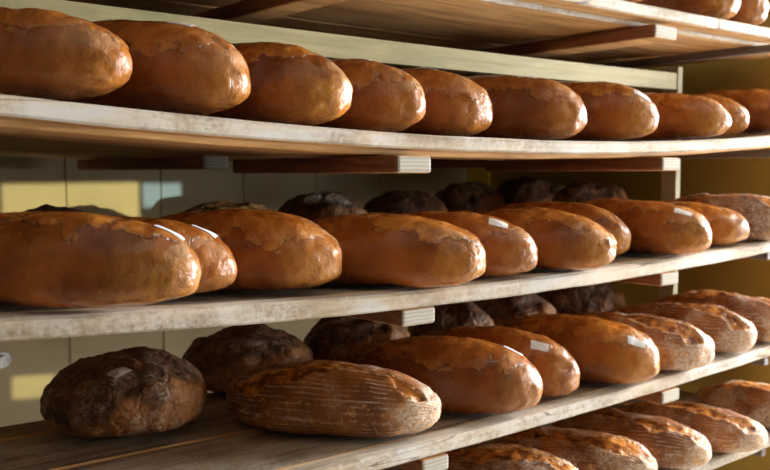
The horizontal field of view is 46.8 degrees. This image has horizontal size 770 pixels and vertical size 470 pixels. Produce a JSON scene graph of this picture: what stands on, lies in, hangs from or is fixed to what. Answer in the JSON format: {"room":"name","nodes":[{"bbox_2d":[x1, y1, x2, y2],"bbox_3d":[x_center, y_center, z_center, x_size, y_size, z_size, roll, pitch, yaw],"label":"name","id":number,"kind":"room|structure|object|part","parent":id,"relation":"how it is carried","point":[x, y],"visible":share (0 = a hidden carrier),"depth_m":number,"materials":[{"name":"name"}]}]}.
{"room":"food shop","nodes":[
{"label":"food shop","id":0,"kind":"room"},
{"bbox_2d":[0,155,466,426],"bbox_3d":[-1.629,-0.100,1.822,5.050,2.450,0.050,-3,5,-40],"label":"wall","id":1,"kind":"structure","parent":0,"point":[26,182],"depth_m":2.55,"materials":[{"name":"beige paint"}]},
{"bbox_2d":[0,352,10,367],"bbox_3d":[-1.002,0.329,2.336,0.042,0.042,0.020,-3,5,-40],"label":"bolt","id":2,"kind":"object","parent":1,"relation":"attached to","point":[5,358],"visible":1,"depth_m":2.33,"materials":[{"name":"metal"}]},
{"bbox_2d":[490,0,769,469],"bbox_3d":[0.733,-0.179,2.972,0.050,2.450,1.320,-3,5,-40],"label":"wall","id":3,"kind":"structure","parent":0,"point":[715,176],"depth_m":2.64,"materials":[{"name":"paint"}]},
{"bbox_2d":[467,168,489,185],"bbox_3d":[0.354,-0.206,3.374,0.012,2.450,0.114,-3,5,-40],"label":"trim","id":4,"kind":"structure","parent":3,"relation":"attached to","point":[473,174],"depth_m":3.36,"materials":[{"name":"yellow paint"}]},
{"bbox_3d":[1.001,1.247,0.450,7.200,0.050,5.670,-3,5,-40],"label":"floor","id":5,"kind":"structure","parent":0,"visible":0},
{"bbox_2d":[0,0,769,456],"bbox_3d":[-0.323,0.345,1.826,2.496,1.563,1.050,-3,5,-40],"label":"frame","id":6,"kind":"object","parent":5,"relation":"on","point":[330,46],"visible":0.49,"depth_m":1.84,"materials":[{"name":"beige wood"}]},
{"bbox_2d":[0,141,609,170],"bbox_3d":[-0.446,-0.210,2.155,2.700,0.106,0.693,-3,5,-40],"label":"board","id":7,"kind":"object","parent":6,"relation":"on","point":[91,159],"visible":0.17,"depth_m":1.96,"materials":[{"name":"brown wood"}]},
{"bbox_3d":[-0.168,-0.351,1.595,2.448,0.054,0.025,-3,5,-40],"label":"cross rail","id":8,"kind":"part","parent":6,"relation":"part of","materials":[{"name":"beige wood"}]},
{"bbox_2d":[66,0,645,76],"bbox_3d":[-0.446,-0.465,2.138,2.700,0.068,0.692,-3,5,-40],"label":"board","id":9,"kind":"object","parent":6,"relation":"on","point":[463,74],"visible":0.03,"depth_m":2.02,"materials":[{"name":"brown wood"}]},
{"bbox_2d":[0,94,769,172],"bbox_3d":[-0.044,-0.173,1.678,2.700,0.114,0.542,-3,5,-40],"label":"board","id":10,"kind":"object","parent":6,"relation":"on","point":[23,120],"visible":0.94,"depth_m":1.41,"materials":[{"name":"brown wood"}]},
{"bbox_2d":[0,7,131,99],"bbox_3d":[-0.507,-0.230,1.134,0.381,0.119,0.150,0,4,5],"label":"bread loaf","id":11,"kind":"object","parent":10,"relation":"on","point":[45,54],"visible":0.93,"depth_m":1.07,"materials":[{"name":"brown food"}]},
{"bbox_2d":[56,19,250,115],"bbox_3d":[-0.369,-0.237,1.271,0.368,0.138,0.146,1,4,8],"label":"bread loaf","id":12,"kind":"object","parent":10,"relation":"on","point":[180,68],"visible":0.52,"depth_m":1.20,"materials":[{"name":"brown food"}]},
{"bbox_2d":[205,42,352,125],"bbox_3d":[-0.227,-0.234,1.395,0.361,0.133,0.146,1,4,11],"label":"bread loaf","id":13,"kind":"object","parent":10,"relation":"on","point":[292,84],"visible":0.45,"depth_m":1.32,"materials":[{"name":"brown food"}]},
{"bbox_2d":[313,58,425,132],"bbox_3d":[-0.104,-0.235,1.516,0.359,0.129,0.141,1,4,17],"label":"bread loaf","id":14,"kind":"object","parent":10,"relation":"on","point":[385,98],"visible":0.48,"depth_m":1.44,"materials":[{"name":"brown food"}]},
{"bbox_2d":[394,67,492,136],"bbox_3d":[0.018,-0.241,1.639,0.360,0.132,0.155,1,4,17],"label":"bread loaf","id":15,"kind":"object","parent":10,"relation":"on","point":[456,105],"visible":0.41,"depth_m":1.56,"materials":[{"name":"brown food"}]},
{"bbox_2d":[465,75,586,139],"bbox_3d":[0.221,-0.250,1.771,0.359,0.132,0.150,1,4,20],"label":"bread loaf","id":16,"kind":"object","parent":10,"relation":"on","point":[531,108],"visible":0.46,"depth_m":1.69,"materials":[{"name":"brown food"}]},
{"bbox_2d":[551,81,658,141],"bbox_3d":[0.407,-0.267,1.927,0.359,0.137,0.159,2,6,22],"label":"bread loaf","id":17,"kind":"object","parent":10,"relation":"on","point":[615,111],"visible":0.41,"depth_m":1.84,"materials":[{"name":"brown food"}]},
{"bbox_2d":[614,93,731,140],"bbox_3d":[0.633,-0.281,2.123,0.365,0.115,0.154,2,5,31],"label":"bread loaf","id":18,"kind":"object","parent":10,"relation":"on","point":[681,116],"visible":0.56,"depth_m":2.03,"materials":[{"name":"brown food"}]},
{"bbox_2d":[698,94,749,137],"bbox_3d":[0.755,-0.307,2.312,0.358,0.113,0.132,2,5,30],"label":"bread loaf","id":19,"kind":"object","parent":10,"relation":"on","point":[739,114],"visible":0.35,"depth_m":2.21,"materials":[{"name":"brown food"}]},
{"bbox_2d":[693,89,769,133],"bbox_3d":[0.935,-0.332,2.408,0.359,0.120,0.155,2,5,30],"label":"bread loaf","id":20,"kind":"object","parent":10,"relation":"on","point":[756,102],"visible":0.24,"depth_m":2.32,"materials":[{"name":"brown food"}]},
{"bbox_2d":[0,342,769,469],"bbox_3d":[-0.044,0.340,1.713,2.700,0.082,0.542,-3,5,-40],"label":"board","id":21,"kind":"object","parent":6,"relation":"on","point":[215,440],"visible":0.26,"depth_m":1.47,"materials":[{"name":"brown wood"}]},
{"bbox_2d":[40,346,207,437],"bbox_3d":[-0.445,0.267,1.529,0.278,0.134,0.262,-1,4,-20],"label":"loaf","id":22,"kind":"object","parent":21,"relation":"on","point":[133,391],"visible":1,"depth_m":1.44,"materials":[{"name":"food"}]},
{"bbox_2d":[182,323,313,392],"bbox_3d":[-0.280,0.250,1.836,0.274,0.126,0.255,1,4,20],"label":"loaf","id":23,"kind":"object","parent":21,"relation":"on","point":[231,352],"visible":0.54,"depth_m":1.75,"materials":[{"name":"brown food"}]},
{"bbox_2d":[226,360,440,438],"bbox_3d":[-0.094,0.275,1.529,0.384,0.120,0.158,1,4,14],"label":"loaf","id":24,"kind":"object","parent":21,"relation":"on","point":[319,397],"visible":1,"depth_m":1.47,"materials":[{"name":"brown food"}]},
{"bbox_2d":[303,316,409,363],"bbox_3d":[-0.053,0.241,1.957,0.245,0.129,0.221,2,5,30],"label":"loaf","id":25,"kind":"object","parent":21,"relation":"on","point":[340,338],"visible":0.57,"depth_m":1.88,"materials":[{"name":"brown food"}]},
{"bbox_2d":[356,336,542,414],"bbox_3d":[0.113,0.257,1.661,0.363,0.138,0.159,1,4,15],"label":"bread loaf","id":26,"kind":"object","parent":21,"relation":"on","point":[468,375],"visible":0.66,"depth_m":1.59,"materials":[{"name":"brown food"}]},
{"bbox_2d":[408,301,494,336],"bbox_3d":[0.161,0.223,2.112,0.217,0.140,0.210,1,5,10],"label":"loaf","id":27,"kind":"object","parent":21,"relation":"on","point":[452,315],"visible":0.21,"depth_m":2.05,"materials":[{"name":"brown food"}]},
{"bbox_2d":[421,326,579,397],"bbox_3d":[0.212,0.249,1.789,0.358,0.134,0.138,1,5,20],"label":"bread loaf","id":28,"kind":"object","parent":21,"relation":"on","point":[559,372],"visible":0.48,"depth_m":1.71,"materials":[{"name":"brown food"}]},
{"bbox_2d":[472,293,555,325],"bbox_3d":[0.317,0.202,2.281,0.249,0.150,0.212,4,5,42],"label":"loaf","id":29,"kind":"object","parent":21,"relation":"on","point":[500,310],"visible":0.18,"depth_m":2.21,"materials":[{"name":"brown food"}]},
{"bbox_2d":[500,313,659,383],"bbox_3d":[0.396,0.239,1.895,0.366,0.137,0.160,2,5,24],"label":"bread loaf","id":30,"kind":"object","parent":21,"relation":"on","point":[604,351],"visible":0.59,"depth_m":1.81,"materials":[{"name":"brown food"}]},
{"bbox_2d":[536,282,625,314],"bbox_3d":[0.537,0.184,2.480,0.259,0.145,0.230,0,5,0],"label":"loaf","id":31,"kind":"object","parent":21,"relation":"on","point":[603,297],"visible":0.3,"depth_m":2.39,"materials":[{"name":"brown food"}]},
{"bbox_2d":[578,311,714,371],"bbox_3d":[0.549,0.235,2.007,0.368,0.126,0.165,2,5,22],"label":"loaf","id":32,"kind":"object","parent":21,"relation":"on","point":[680,345],"visible":0.45,"depth_m":1.93,"materials":[{"name":"brown food"}]},
{"bbox_2d":[608,302,756,352],"bbox_3d":[0.719,0.221,2.193,0.368,0.116,0.158,2,4,27],"label":"loaf","id":33,"kind":"object","parent":21,"relation":"on","point":[730,332],"visible":0.51,"depth_m":2.11,"materials":[{"name":"brown food"}]},
{"bbox_2d":[656,289,769,342],"bbox_3d":[0.865,0.205,2.296,0.370,0.128,0.160,2,6,25],"label":"loaf","id":34,"kind":"object","parent":21,"relation":"on","point":[756,310],"visible":0.3,"depth_m":2.24,"materials":[{"name":"brown food"}]},
{"bbox_2d":[0,240,769,341],"bbox_3d":[-0.044,0.079,1.695,2.700,0.099,0.542,-3,5,-40],"label":"board","id":35,"kind":"object","parent":6,"relation":"on","point":[392,305],"visible":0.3,"depth_m":1.36,"materials":[{"name":"brown wood"}]},
{"bbox_2d":[0,211,200,307],"bbox_3d":[-0.421,0.029,1.106,0.396,0.118,0.149,1,4,11],"label":"bread loaf","id":36,"kind":"object","parent":35,"relation":"on","point":[49,259],"visible":1,"depth_m":1.04,"materials":[{"name":"brown food"}]},
{"bbox_2d":[117,216,236,293],"bbox_3d":[-0.387,0.030,1.251,0.363,0.114,0.131,0,4,6],"label":"bread loaf","id":37,"kind":"object","parent":35,"relation":"on","point":[217,262],"visible":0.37,"depth_m":1.21,"materials":[{"name":"brown food"}]},
{"bbox_2d":[158,209,341,290],"bbox_3d":[-0.246,0.022,1.371,0.360,0.126,0.150,1,4,10],"label":"bread loaf","id":38,"kind":"object","parent":35,"relation":"on","point":[271,250],"visible":0.61,"depth_m":1.31,"materials":[{"name":"brown food"}]},
{"bbox_2d":[312,213,485,287],"bbox_3d":[-0.017,0.024,1.486,0.370,0.123,0.153,1,3,10],"label":"bread loaf","id":39,"kind":"object","parent":35,"relation":"on","point":[380,249],"visible":0.69,"depth_m":1.42,"materials":[{"name":"brown food"}]},
{"bbox_2d":[405,211,537,277],"bbox_3d":[0.100,0.015,1.636,0.362,0.119,0.150,1,4,15],"label":"bread loaf","id":40,"kind":"object","parent":35,"relation":"on","point":[509,250],"visible":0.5,"depth_m":1.56,"materials":[{"name":"brown food"}]},
{"bbox_2d":[473,207,616,269],"bbox_3d":[0.275,0.005,1.757,0.364,0.122,0.157,2,5,28],"label":"bread loaf","id":41,"kind":"object","parent":35,"relation":"on","point":[565,240],"visible":0.54,"depth_m":1.66,"materials":[{"name":"brown food"}]},
{"bbox_2d":[491,201,630,255],"bbox_3d":[0.359,-0.012,1.934,0.350,0.124,0.126,2,6,31],"label":"bread loaf","id":42,"kind":"object","parent":35,"relation":"on","point":[606,219],"visible":0.35,"depth_m":1.85,"materials":[{"name":"brown food"}]},
{"bbox_2d":[552,181,626,202],"bbox_3d":[0.564,-0.080,2.499,0.235,0.143,0.177,-2,4,-22],"label":"loaf","id":43,"kind":"object","parent":35,"relation":"on","point":[579,192],"visible":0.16,"depth_m":2.44,"materials":[{"name":"brown food"}]},
{"bbox_2d":[583,198,711,255],"bbox_3d":[0.546,-0.022,2.001,0.372,0.123,0.151,3,7,35],"label":"bread loaf","id":44,"kind":"object","parent":35,"relation":"on","point":[656,228],"visible":0.62,"depth_m":1.90,"materials":[{"name":"brown food"}]},
{"bbox_2d":[659,201,749,245],"bbox_3d":[0.699,-0.030,2.151,0.341,0.104,0.140,3,5,34],"label":"bread loaf","id":45,"kind":"object","parent":35,"relation":"on","point":[728,226],"visible":0.42,"depth_m":2.05,"materials":[{"name":"brown food"}]},
{"bbox_2d":[670,193,769,240],"bbox_3d":[0.858,-0.047,2.235,0.367,0.114,0.154,2,5,31],"label":"loaf","id":46,"kind":"object","parent":35,"relation":"on","point":[755,209],"visible":0.38,"depth_m":2.16,"materials":[{"name":"brown food"}]},
{"bbox_2d":[87,0,769,67],"bbox_3d":[-0.044,-0.428,1.660,2.700,0.075,0.542,-3,5,-40],"label":"board","id":47,"kind":"object","parent":6,"relation":"on","point":[601,31],"visible":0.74,"depth_m":1.84,"materials":[{"name":"brown wood"}]},
{"bbox_2d":[624,0,642,2],"bbox_3d":[0.377,-0.534,1.881,0.368,0.128,0.163,1,5,20],"label":"bread loaf","id":48,"kind":"object","parent":47,"relation":"on","point":[633,1],"visible":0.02,"depth_m":1.81,"materials":[{"name":"brown food"}]},
{"bbox_2d":[638,0,740,19],"bbox_3d":[0.652,-0.557,2.112,0.358,0.136,0.156,2,5,22],"label":"bread loaf","id":49,"kind":"object","parent":47,"relation":"on","point":[721,9],"visible":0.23,"depth_m":2.02,"materials":[{"name":"brown food"}]},
{"bbox_2d":[726,0,768,25],"bbox_3d":[0.770,-0.576,2.240,0.361,0.150,0.138,1,4,19],"label":"bread loaf","id":50,"kind":"object","parent":47,"relation":"on","point":[752,12],"visible":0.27,"depth_m":2.15,"materials":[{"name":"brown food"}]},
{"bbox_2d":[382,390,769,469],"bbox_3d":[-0.044,0.551,1.728,2.700,0.027,0.542,-3,5,-40],"label":"board","id":51,"kind":"object","parent":6,"relation":"on","point":[717,460],"visible":0.07,"depth_m":2.11,"materials":[{"name":"brown wood"}]},
{"bbox_2d":[443,443,577,469],"bbox_3d":[0.221,0.477,1.793,0.373,0.110,0.164,2,4,22],"label":"loaf","id":52,"kind":"object","parent":51,"relation":"on","point":[479,456],"visible":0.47,"depth_m":1.76,"materials":[{"name":"brown food"}]},
{"bbox_2d":[488,426,657,469],"bbox_3d":[0.402,0.472,1.936,0.370,0.101,0.158,2,4,22],"label":"loaf","id":53,"kind":"object","parent":51,"relation":"on","point":[584,449],"visible":0.59,"depth_m":1.88,"materials":[{"name":"brown food"}]},
{"bbox_2d":[550,408,711,468],"bbox_3d":[0.558,0.461,2.049,0.368,0.107,0.158,2,4,26],"label":"loaf","id":54,"kind":"object","parent":51,"relation":"on","point":[673,445],"visible":0.58,"depth_m":1.98,"materials":[{"name":"brown food"}]},
{"bbox_2d":[617,401,767,452],"bbox_3d":[0.728,0.458,2.158,0.372,0.099,0.160,2,4,25],"label":"loaf","id":55,"kind":"object","parent":51,"relation":"on","point":[726,431],"visible":0.66,"depth_m":2.09,"materials":[{"name":"brown food"}]},
{"bbox_2d":[694,380,769,429],"bbox_3d":[0.995,0.445,2.333,0.367,0.100,0.160,3,5,38],"label":"loaf","id":56,"kind":"object","parent":51,"relation":"on","point":[751,400],"visible":0.7,"depth_m":2.32,"materials":[{"name":"brown food"}]},
{"bbox_3d":[0.607,-0.226,2.569,0.022,0.018,1.050,-3,5,-40],"label":"arm","id":57,"kind":"part","parent":6,"relation":"part of"},
{"bbox_3d":[0.607,-0.479,2.551,0.022,0.018,1.050,-3,5,-40],"label":"arm","id":58,"kind":"part","parent":6,"relation":"part of"},
{"bbox_3d":[0.607,0.024,2.586,0.022,0.018,1.050,-3,5,-40],"label":"arm","id":59,"kind":"part","parent":6,"relation":"part of"},
{"bbox_3d":[0.607,0.516,2.620,0.022,0.018,1.050,-3,5,-40],"label":"arm","id":60,"kind":"part","parent":6,"relation":"part of"},
{"bbox_3d":[0.607,0.286,2.604,0.022,0.018,1.050,-3,5,-40],"label":"arm","id":61,"kind":"part","parent":6,"relation":"part of"},
{"bbox_3d":[-0.446,0.031,2.172,2.700,0.067,0.692,-3,5,-40],"label":"board","id":62,"kind":"object","parent":6,"relation":"on","visible":0},
{"bbox_2d":[24,204,87,212],"bbox_3d":[-0.676,-0.005,1.853,0.228,0.119,0.250,-3,5,-36],"label":"loaf","id":63,"kind":"object","parent":62,"relation":"on","point":[46,207],"visible":0.02,"depth_m":1.83,"materials":[{"name":"brown food"}]},
{"bbox_2d":[179,201,271,212],"bbox_3d":[-0.366,-0.019,2.109,0.298,0.123,0.258,-2,4,-25],"label":"loaf","id":64,"kind":"object","parent":62,"relation":"on","point":[214,205],"visible":0.09,"depth_m":2.08,"materials":[{"name":"brown food"}]},
{"bbox_2d":[277,191,367,220],"bbox_3d":[-0.155,-0.042,2.294,0.263,0.141,0.217,2,5,30],"label":"loaf","id":65,"kind":"object","parent":62,"relation":"on","point":[323,204],"visible":0.3,"depth_m":2.21,"materials":[{"name":"brown food"}]},
{"bbox_2d":[363,190,447,213],"bbox_3d":[0.045,-0.057,2.437,0.248,0.136,0.234,-2,6,-30],"label":"loaf","id":66,"kind":"object","parent":62,"relation":"on","point":[397,201],"visible":0.31,"depth_m":2.36,"materials":[{"name":"brown food"}]},
{"bbox_2d":[435,182,504,212],"bbox_3d":[0.238,-0.081,2.603,0.232,0.150,0.215,-1,4,-18],"label":"loaf","id":67,"kind":"object","parent":62,"relation":"on","point":[471,197],"visible":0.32,"depth_m":2.52,"materials":[{"name":"brown food"}]},
{"bbox_2d":[496,176,564,204],"bbox_3d":[0.456,-0.105,2.766,0.266,0.154,0.215,-1,4,-15],"label":"loaf","id":68,"kind":"object","parent":62,"relation":"on","point":[522,189],"visible":0.25,"depth_m":2.69,"materials":[{"name":"brown food"}]}
]}

